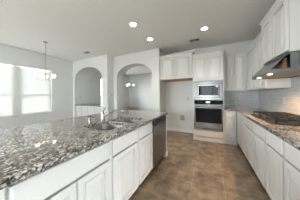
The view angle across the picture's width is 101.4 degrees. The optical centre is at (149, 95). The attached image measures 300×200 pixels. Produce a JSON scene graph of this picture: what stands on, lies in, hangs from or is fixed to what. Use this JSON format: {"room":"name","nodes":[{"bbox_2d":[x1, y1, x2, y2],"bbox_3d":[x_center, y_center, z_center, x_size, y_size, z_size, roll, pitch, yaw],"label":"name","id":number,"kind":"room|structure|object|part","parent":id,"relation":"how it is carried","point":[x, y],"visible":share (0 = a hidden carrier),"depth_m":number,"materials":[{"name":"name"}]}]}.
{"room":"kitchen","nodes":[
{"label":"kitchen","id":0,"kind":"room"},
{"bbox_2d":[0,43,128,129],"bbox_3d":[-4.187,-0.096,3.871,0.160,2.803,12.000,0,0,26],"label":"wall","id":1,"kind":"structure","parent":0,"point":[62,85],"depth_m":4.79,"materials":[{"name":"grey paint"}]},
{"bbox_2d":[21,67,51,116],"bbox_3d":[-3.953,-0.147,4.291,0.164,1.648,0.860,0,0,26],"label":"window","id":2,"kind":"structure","parent":1,"relation":"in","point":[22,67],"depth_m":4.24,"materials":[{"name":"white paint"}]},
{"bbox_2d":[0,62,51,117],"bbox_3d":[-4.160,-0.164,3.825,0.060,1.606,1.864,0,0,26],"label":"window blind","id":3,"kind":"object","parent":2,"relation":"attached to","point":[17,81],"visible":0.98,"depth_m":3.96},
{"bbox_3d":[-4.154,0.629,3.825,0.050,0.020,1.864,0,0,26],"label":"rail","id":4,"kind":"part","parent":3,"relation":"part of","materials":[{"name":"white plastic"}]},
{"bbox_3d":[-3.922,0.663,4.279,0.110,0.028,0.860,0,0,26],"label":"sill","id":5,"kind":"part","parent":2,"relation":"part of","materials":[{"name":"white paint"}]},
{"bbox_2d":[73,54,113,117],"bbox_3d":[-2.307,-0.111,5.258,2.008,2.803,0.720,0,0,26],"label":"wall","id":6,"kind":"structure","parent":0,"point":[83,69],"depth_m":4.93,"materials":[{"name":"grey paint"}]},
{"bbox_2d":[0,0,275,74],"bbox_3d":[-0.091,-1.590,1.873,9.378,0.120,12.100,0,0,26],"label":"ceiling","id":7,"kind":"structure","parent":0,"point":[70,28],"depth_m":2.65,"materials":[{"name":"paint"}]},
{"bbox_2d":[34,41,55,81],"bbox_3d":[-2.962,-0.958,3.416,0.448,1.098,0.419,0,0,26],"label":"chandelier","id":8,"kind":"object","parent":7,"relation":"hanging from","point":[37,75],"visible":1,"depth_m":3.44,"materials":[{"name":"silver metal"}]},
{"bbox_3d":[-2.935,-1.047,3.448,0.011,0.865,0.011,0,0,-42],"label":"stem","id":9,"kind":"part","parent":8,"relation":"part of","materials":[{"name":"silver metal"}]},
{"bbox_2d":[129,22,137,26],"bbox_3d":[-0.358,-1.524,2.626,0.190,0.008,0.190,0,0,26],"label":"recessed light","id":10,"kind":"object","parent":7,"relation":"in","point":[132,24],"visible":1,"depth_m":2.62,"materials":[{"name":"white glass"}]},
{"bbox_2d":[189,38,199,41],"bbox_3d":[1.230,-1.536,3.399,0.280,0.010,0.170,0,0,26],"label":"ceiling vent","id":11,"kind":"object","parent":7,"relation":"in","point":[196,39],"visible":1,"depth_m":3.40,"materials":[{"name":"grey metal"}]},
{"bbox_2d":[200,26,208,30],"bbox_3d":[1.245,-1.537,2.813,0.190,0.008,0.190,0,0,26],"label":"recessed light","id":12,"kind":"object","parent":7,"relation":"in","point":[204,28],"visible":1,"depth_m":2.80,"materials":[{"name":"white glass"}]},
{"bbox_2d":[113,48,163,111],"bbox_3d":[-0.471,-0.126,4.543,1.919,2.803,0.400,0,0,26],"label":"wall","id":13,"kind":"structure","parent":0,"point":[122,64],"depth_m":4.26,"materials":[{"name":"grey paint"}]},
{"bbox_2d":[129,73,151,110],"bbox_3d":[1.432,-0.141,7.710,6.588,2.803,0.120,0,0,26],"label":"wall","id":14,"kind":"structure","parent":0,"point":[140,95],"depth_m":8.66,"materials":[{"name":"grey paint"}]},
{"bbox_2d":[163,52,165,111],"bbox_3d":[0.480,-0.133,4.442,0.120,2.803,0.250,0,0,26],"label":"wall","id":15,"kind":"structure","parent":0,"point":[164,54],"depth_m":4.40,"materials":[{"name":"grey paint"}]},
{"bbox_2d":[129,130,270,199],"bbox_3d":[-0.067,1.333,1.873,9.378,0.120,12.100,0,0,26],"label":"floor","id":16,"kind":"structure","parent":0,"point":[192,169],"depth_m":1.97,"materials":[{"name":"brown tile"}]},
{"bbox_2d":[0,141,110,199],"bbox_3d":[-0.773,0.841,0.972,0.607,0.874,0.671,0,0,26],"label":"base cabinet","id":17,"kind":"object","parent":16,"relation":"on","point":[86,175],"visible":0.7,"depth_m":0.82,"materials":[{"name":"white paint"}]},
{"bbox_3d":[-0.579,0.879,0.707,0.027,0.572,0.314,0,0,26],"label":"door","id":18,"kind":"part","parent":17,"relation":"part of","materials":[{"name":"white paint"}]},
{"bbox_3d":[-0.441,0.878,0.992,0.027,0.572,0.300,0,0,26],"label":"door","id":19,"kind":"part","parent":17,"relation":"part of","materials":[{"name":"white paint"}]},
{"bbox_2d":[76,105,81,116],"bbox_3d":[-2.943,0.859,5.512,0.397,0.874,0.577,0,0,26],"label":"base cabinet","id":20,"kind":"object","parent":16,"relation":"on","point":[78,108],"visible":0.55,"depth_m":5.25,"materials":[{"name":"white paint"}]},
{"bbox_3d":[-3.063,0.899,5.265,0.373,0.572,0.027,0,0,26],"label":"door","id":21,"kind":"part","parent":20,"relation":"part of","materials":[{"name":"white paint"}]},
{"bbox_2d":[76,104,101,106],"bbox_3d":[-2.380,0.396,5.292,1.617,0.038,0.688,0,0,26],"label":"countertop","id":22,"kind":"structure","parent":20,"relation":"on","point":[100,105],"depth_m":5.24,"materials":[{"name":"stone"}]},
{"bbox_2d":[82,106,88,115],"bbox_3d":[-2.583,0.856,5.337,0.397,0.874,0.577,0,0,26],"label":"base cabinet","id":23,"kind":"object","parent":16,"relation":"on","point":[85,110],"visible":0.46,"depth_m":5.08,"materials":[{"name":"white paint"}]},
{"bbox_3d":[-2.703,0.896,5.090,0.373,0.572,0.027,0,0,26],"label":"door","id":24,"kind":"part","parent":23,"relation":"part of","materials":[{"name":"white paint"}]},
{"bbox_2d":[88,106,94,114],"bbox_3d":[-2.223,0.853,5.162,0.397,0.874,0.577,0,0,26],"label":"base cabinet","id":25,"kind":"object","parent":16,"relation":"on","point":[91,109],"visible":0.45,"depth_m":4.90,"materials":[{"name":"white paint"}]},
{"bbox_2d":[95,106,101,113],"bbox_3d":[-1.859,0.850,4.985,0.407,0.874,0.577,0,0,26],"label":"base cabinet","id":26,"kind":"object","parent":16,"relation":"on","point":[98,109],"visible":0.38,"depth_m":4.75,"materials":[{"name":"white paint"}]},
{"bbox_2d":[110,122,152,199],"bbox_3d":[-0.424,0.839,1.690,0.607,0.874,0.922,0,0,26],"label":"base cabinet","id":27,"kind":"object","parent":16,"relation":"on","point":[131,153],"visible":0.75,"depth_m":1.41,"materials":[{"name":"white paint"}]},
{"bbox_3d":[-0.265,0.496,1.359,0.027,0.156,0.422,0,0,26],"label":"drawer","id":28,"kind":"part","parent":27,"relation":"part of","materials":[{"name":"white paint"}]},
{"bbox_3d":[-0.262,0.876,1.359,0.027,0.572,0.422,0,0,26],"label":"door","id":29,"kind":"part","parent":27,"relation":"part of","materials":[{"name":"white paint"}]},
{"bbox_3d":[-0.059,0.494,1.784,0.027,0.156,0.403,0,0,26],"label":"drawer","id":30,"kind":"part","parent":27,"relation":"part of","materials":[{"name":"white paint"}]},
{"bbox_3d":[-0.056,0.875,1.784,0.027,0.572,0.403,0,0,26],"label":"door","id":31,"kind":"part","parent":27,"relation":"part of","materials":[{"name":"white paint"}]},
{"bbox_2d":[150,115,165,171],"bbox_3d":[-0.061,0.840,2.370,0.604,0.866,0.602,0,0,26],"label":"dishwasher","id":32,"kind":"object","parent":16,"relation":"on","point":[158,125],"visible":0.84,"depth_m":2.15,"materials":[{"name":"silver metal"}]},
{"bbox_3d":[0.181,0.448,2.250,0.038,0.086,0.602,0,0,26],"label":"control panel","id":33,"kind":"part","parent":32,"relation":"part of","materials":[{"name":"black plastic"}]},
{"bbox_2d":[163,115,167,156],"bbox_3d":[-0.184,0.837,2.833,1.198,0.874,0.108,0,0,26],"label":"island end panel","id":34,"kind":"object","parent":16,"relation":"on","point":[166,153],"visible":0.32,"depth_m":2.59,"materials":[{"name":"white paint"}]},
{"bbox_3d":[-0.186,0.837,2.835,1.174,0.874,0.080,0,0,26],"label":"panel","id":35,"kind":"part","parent":34,"relation":"part of","materials":[{"name":"white paint"}]},
{"bbox_2d":[192,50,225,143],"bbox_3d":[1.731,0.037,3.622,0.826,2.441,0.621,0,0,26],"label":"oven tower","id":36,"kind":"object","parent":16,"relation":"on","point":[209,66],"visible":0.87,"depth_m":3.35,"materials":[{"name":"white paint"}]},
{"bbox_3d":[1.416,-0.758,3.457,0.363,0.693,0.027,0,0,26],"label":"door","id":37,"kind":"part","parent":36,"relation":"part of","materials":[{"name":"white paint"}]},
{"bbox_2d":[194,100,222,131],"bbox_3d":[1.692,0.537,3.575,0.712,0.822,0.622,0,0,26],"label":"wall oven","id":38,"kind":"object","parent":36,"relation":"in","point":[208,114],"visible":0.99,"depth_m":3.34,"materials":[{"name":"silver metal"}]},
{"bbox_3d":[1.591,0.178,3.373,0.712,0.102,0.029,0,0,26],"label":"control panel","id":39,"kind":"part","parent":38,"relation":"part of","materials":[{"name":"black glass"}]},
{"bbox_2d":[194,81,222,99],"bbox_3d":[1.686,-0.137,3.574,0.712,0.510,0.484,0,0,26],"label":"microwave oven","id":40,"kind":"object","parent":36,"relation":"in","point":[210,90],"visible":1,"depth_m":3.35,"materials":[{"name":"silver metal"}]},
{"bbox_3d":[1.587,-0.141,3.371,0.552,0.360,0.032,0,0,26],"label":"door","id":41,"kind":"part","parent":40,"relation":"part of","materials":[{"name":"metal"}]},
{"bbox_3d":[1.758,-0.142,3.287,0.133,0.260,0.025,0,0,26],"label":"control panel","id":42,"kind":"part","parent":40,"relation":"part of","materials":[{"name":"black plastic"}]},
{"bbox_3d":[1.599,1.051,3.375,0.722,0.167,0.027,0,0,26],"label":"drawer","id":43,"kind":"part","parent":36,"relation":"part of","materials":[{"name":"white paint"}]},
{"bbox_3d":[1.649,-1.153,3.469,0.822,0.058,0.281,0,0,26],"label":"crown","id":44,"kind":"part","parent":36,"relation":"part of","materials":[{"name":"white paint"}]},
{"bbox_3d":[1.731,1.208,3.643,0.790,0.100,0.593,0,0,26],"label":"trim","id":45,"kind":"part","parent":36,"relation":"part of","materials":[{"name":"white paint"}]},
{"bbox_3d":[1.753,-0.761,3.293,0.363,0.693,0.027,0,0,26],"label":"door","id":46,"kind":"part","parent":36,"relation":"part of","materials":[{"name":"white paint"}]},
{"bbox_2d":[224,110,237,144],"bbox_3d":[2.205,0.817,3.406,0.270,0.874,0.602,0,0,26],"label":"base cabinet","id":47,"kind":"object","parent":16,"relation":"on","point":[230,116],"visible":0.9,"depth_m":3.14,"materials":[{"name":"white paint"}]},
{"bbox_3d":[2.071,0.477,3.150,0.230,0.156,0.027,0,0,26],"label":"drawer","id":48,"kind":"part","parent":47,"relation":"part of","materials":[{"name":"white paint"}]},
{"bbox_3d":[2.074,0.857,3.150,0.230,0.572,0.027,0,0,26],"label":"door","id":49,"kind":"part","parent":47,"relation":"part of","materials":[{"name":"white paint"}]},
{"bbox_2d":[237,112,243,150],"bbox_3d":[2.445,0.815,2.949,0.605,0.874,1.213,0,0,26],"label":"base cabinet","id":50,"kind":"object","parent":16,"relation":"on","point":[240,123],"visible":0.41,"depth_m":2.69,"materials":[{"name":"white paint"}]},
{"bbox_2d":[224,107,299,150],"bbox_3d":[1.807,0.362,1.935,0.847,0.038,3.579,0,0,26],"label":"countertop","id":51,"kind":"structure","parent":50,"relation":"on","point":[290,135],"depth_m":1.34,"materials":[{"name":"stone"}]},
{"bbox_2d":[251,111,299,125],"bbox_3d":[1.877,0.308,1.774,0.490,0.069,0.870,0,0,26],"label":"gas cooktop","id":52,"kind":"object","parent":51,"relation":"in","point":[276,118],"visible":1,"depth_m":1.65,"materials":[{"name":"black metal"}]},
{"bbox_2d":[243,116,255,170],"bbox_3d":[2.013,0.819,2.060,0.605,0.874,0.756,0,0,26],"label":"base cabinet","id":53,"kind":"object","parent":16,"relation":"on","point":[249,133],"visible":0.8,"depth_m":2.10,"materials":[{"name":"white paint"}]},
{"bbox_3d":[1.827,0.479,2.345,0.027,0.156,0.363,0,0,26],"label":"drawer","id":54,"kind":"part","parent":53,"relation":"part of","materials":[{"name":"white paint"}]},
{"bbox_3d":[1.830,0.859,2.345,0.027,0.572,0.363,0,0,26],"label":"door","id":55,"kind":"part","parent":53,"relation":"part of","materials":[{"name":"white paint"}]},
{"bbox_3d":[1.662,0.481,2.005,0.027,0.156,0.313,0,0,26],"label":"drawer","id":56,"kind":"part","parent":53,"relation":"part of","materials":[{"name":"white paint"}]},
{"bbox_3d":[1.665,0.861,2.005,0.027,0.572,0.313,0,0,26],"label":"door","id":57,"kind":"part","parent":53,"relation":"part of","materials":[{"name":"white paint"}]},
{"bbox_2d":[255,123,286,199],"bbox_3d":[1.671,0.822,1.359,0.605,0.874,0.796,0,0,26],"label":"base cabinet","id":58,"kind":"object","parent":16,"relation":"on","point":[269,149],"visible":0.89,"depth_m":1.37,"materials":[{"name":"white paint"}]},
{"bbox_3d":[1.497,0.482,1.666,0.027,0.156,0.353,0,0,26],"label":"drawer","id":59,"kind":"part","parent":58,"relation":"part of","materials":[{"name":"white paint"}]},
{"bbox_3d":[1.500,0.862,1.666,0.027,0.572,0.353,0,0,26],"label":"door","id":60,"kind":"part","parent":58,"relation":"part of","materials":[{"name":"white paint"}]},
{"bbox_3d":[1.323,0.483,1.308,0.027,0.156,0.363,0,0,26],"label":"drawer","id":61,"kind":"part","parent":58,"relation":"part of","materials":[{"name":"white paint"}]},
{"bbox_3d":[1.326,0.863,1.308,0.027,0.572,0.363,0,0,26],"label":"door","id":62,"kind":"part","parent":58,"relation":"part of","materials":[{"name":"white paint"}]},
{"bbox_2d":[284,141,299,199],"bbox_3d":[1.323,0.824,0.643,0.605,0.874,0.788,0,0,26],"label":"base cabinet","id":63,"kind":"object","parent":16,"relation":"on","point":[292,164],"visible":0.88,"depth_m":1.01,"materials":[{"name":"white paint"}]},
{"bbox_3d":[1.146,0.485,0.945,0.027,0.156,0.358,0,0,26],"label":"drawer","id":64,"kind":"part","parent":63,"relation":"part of","materials":[{"name":"white paint"}]},
{"bbox_3d":[1.149,0.865,0.945,0.027,0.572,0.358,0,0,26],"label":"door","id":65,"kind":"part","parent":63,"relation":"part of","materials":[{"name":"white paint"}]},
{"bbox_3d":[-1.084,0.844,0.333,0.607,0.874,0.745,0,0,26],"label":"cabinet","id":66,"kind":"object","parent":16,"relation":"on","visible":0},
{"bbox_2d":[0,110,167,189],"bbox_3d":[-0.861,0.384,1.506,1.268,0.038,3.152,0,0,26],"label":"countertop","id":67,"kind":"structure","parent":66,"relation":"on","point":[26,151],"depth_m":1.01,"materials":[{"name":"stone"}]},
{"bbox_2d":[101,107,123,119],"bbox_3d":[-0.551,0.268,1.769,0.405,0.189,0.076,0,0,26],"label":"kitchen faucet","id":68,"kind":"object","parent":67,"relation":"on","point":[103,115],"visible":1,"depth_m":1.81,"materials":[{"name":"silver metal"}]},
{"bbox_2d":[89,119,138,130],"bbox_3d":[-0.452,0.497,1.701,0.461,0.192,0.814,0,0,26],"label":"sink","id":69,"kind":"object","parent":67,"relation":"in","point":[104,127],"visible":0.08,"depth_m":1.74,"materials":[{"name":"metal"}]},
{"bbox_3d":[-0.542,0.498,1.515,0.461,0.192,0.401,0,0,26],"label":"bowl","id":70,"kind":"part","parent":69,"relation":"part of","materials":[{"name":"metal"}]},
{"bbox_3d":[-0.360,0.497,1.888,0.461,0.192,0.397,0,0,26],"label":"bowl","id":71,"kind":"part","parent":69,"relation":"part of","materials":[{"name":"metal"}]},
{"bbox_2d":[166,40,258,129],"bbox_3d":[1.755,-0.144,4.022,2.780,2.803,0.129,0,0,26],"label":"wall","id":72,"kind":"structure","parent":0,"point":[177,104],"depth_m":4.16,"materials":[{"name":"grey paint"}]},
{"bbox_2d":[160,51,194,81],"bbox_3d":[0.917,-0.890,4.015,1.046,0.773,0.621,0,0,26],"label":"upper cabinet","id":73,"kind":"object","parent":72,"relation":"attached to","point":[173,67],"visible":0.91,"depth_m":3.75,"materials":[{"name":"white paint"}]},
{"bbox_3d":[0.553,-0.861,3.876,0.468,0.673,0.027,0,0,26],"label":"door","id":74,"kind":"part","parent":73,"relation":"part of","materials":[{"name":"white paint"}]},
{"bbox_3d":[0.914,-1.247,4.015,1.046,0.058,0.621,0,0,26],"label":"crown","id":75,"kind":"part","parent":73,"relation":"part of","materials":[{"name":"white paint"}]},
{"bbox_3d":[0.991,-0.865,3.663,0.482,0.673,0.027,0,0,26],"label":"door","id":76,"kind":"part","parent":73,"relation":"part of","materials":[{"name":"white paint"}]},
{"bbox_2d":[167,128,192,132],"bbox_3d":[1.041,1.214,4.304,0.991,0.100,0.016,0,0,26],"label":"baseboard","id":77,"kind":"structure","parent":72,"relation":"attached to","point":[169,129],"depth_m":4.29,"materials":[{"name":"white paint"}]},
{"bbox_2d":[224,50,247,90],"bbox_3d":[2.376,-0.660,3.459,0.554,1.056,0.345,0,0,26],"label":"upper cabinet","id":78,"kind":"object","parent":72,"relation":"attached to","point":[235,63],"visible":0.83,"depth_m":3.32,"materials":[{"name":"white paint"}]},
{"bbox_3d":[2.195,-0.628,3.396,0.241,0.965,0.027,0,0,26],"label":"door","id":79,"kind":"part","parent":78,"relation":"part of","materials":[{"name":"white paint"}]},
{"bbox_3d":[2.324,-1.159,3.319,0.517,0.058,0.050,0,0,26],"label":"crown","id":80,"kind":"part","parent":78,"relation":"part of","materials":[{"name":"white paint"}]},
{"bbox_3d":[2.419,-0.630,3.288,0.241,0.965,0.027,0,0,26],"label":"door","id":81,"kind":"part","parent":78,"relation":"part of","materials":[{"name":"white paint"}]},
{"bbox_3d":[2.943,-0.153,3.127,0.140,2.803,7.100,0,0,26],"label":"wall","id":82,"kind":"structure","parent":0,"visible":0},
{"bbox_2d":[258,76,299,114],"bbox_3d":[2.153,-0.102,1.671,0.009,0.886,3.770,0,0,26],"label":"wall","id":83,"kind":"structure","parent":82,"relation":"attached to","point":[275,96],"depth_m":2.23,"materials":[{"name":"tile"}]},
{"bbox_2d":[246,31,290,90],"bbox_3d":[2.487,-0.661,2.763,0.334,1.056,1.500,0,0,26],"label":"upper cabinet","id":84,"kind":"object","parent":83,"relation":"attached to","point":[254,54],"visible":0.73,"depth_m":2.49,"materials":[{"name":"white paint"}]},
{"bbox_3d":[2.462,-0.630,3.033,0.027,0.965,0.368,0,0,26],"label":"door","id":85,"kind":"part","parent":84,"relation":"part of","materials":[{"name":"white paint"}]},
{"bbox_3d":[2.275,-1.159,2.673,0.040,0.058,1.155,0,0,26],"label":"crown","id":86,"kind":"part","parent":84,"relation":"part of","materials":[{"name":"white paint"}]},
{"bbox_3d":[2.281,-0.629,2.662,0.027,0.965,0.432,0,0,26],"label":"door","id":87,"kind":"part","parent":84,"relation":"part of","materials":[{"name":"white paint"}]},
{"bbox_3d":[2.111,-0.628,2.312,0.027,0.965,0.326,0,0,26],"label":"door","id":88,"kind":"part","parent":84,"relation":"part of","materials":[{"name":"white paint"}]},
{"bbox_2d":[259,0,299,65],"bbox_3d":[1.959,-0.907,1.740,0.384,0.756,0.870,0,0,26],"label":"upper cabinet","id":89,"kind":"object","parent":83,"relation":"attached to","point":[280,25],"visible":0.97,"depth_m":1.59,"materials":[{"name":"white paint"}]},
{"bbox_3d":[1.896,-0.876,1.989,0.027,0.665,0.362,0,0,26],"label":"door","id":90,"kind":"part","parent":89,"relation":"part of","materials":[{"name":"white paint"}]},
{"bbox_3d":[1.956,-1.256,1.740,0.384,0.058,0.870,0,0,26],"label":"crown","id":91,"kind":"part","parent":89,"relation":"part of","materials":[{"name":"white paint"}]},
{"bbox_2d":[252,51,299,79],"bbox_3d":[1.907,-0.408,1.768,0.509,0.239,0.750,0,0,26],"label":"range hood","id":92,"kind":"object","parent":89,"relation":"attached to","point":[271,70],"visible":1,"depth_m":1.61,"materials":[{"name":"metal"}]},
{"bbox_3d":[1.908,-0.304,1.768,0.485,0.016,0.726,0,0,26],"label":"filter panel","id":93,"kind":"part","parent":92,"relation":"part of","materials":[{"name":"silver metal"}]},
{"bbox_2d":[279,58,286,68],"bbox_3d":[1.679,-0.403,1.553,0.069,0.132,0.112,0,0,26],"label":"paper","id":94,"kind":"object","parent":92,"relation":"in","point":[284,62],"visible":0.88,"depth_m":1.52,"materials":[{"name":"brown paper"}]},
{"bbox_3d":[1.729,-0.875,1.644,0.027,0.665,0.380,0,0,26],"label":"door","id":95,"kind":"part","parent":89,"relation":"part of","materials":[{"name":"white paint"}]}
]}

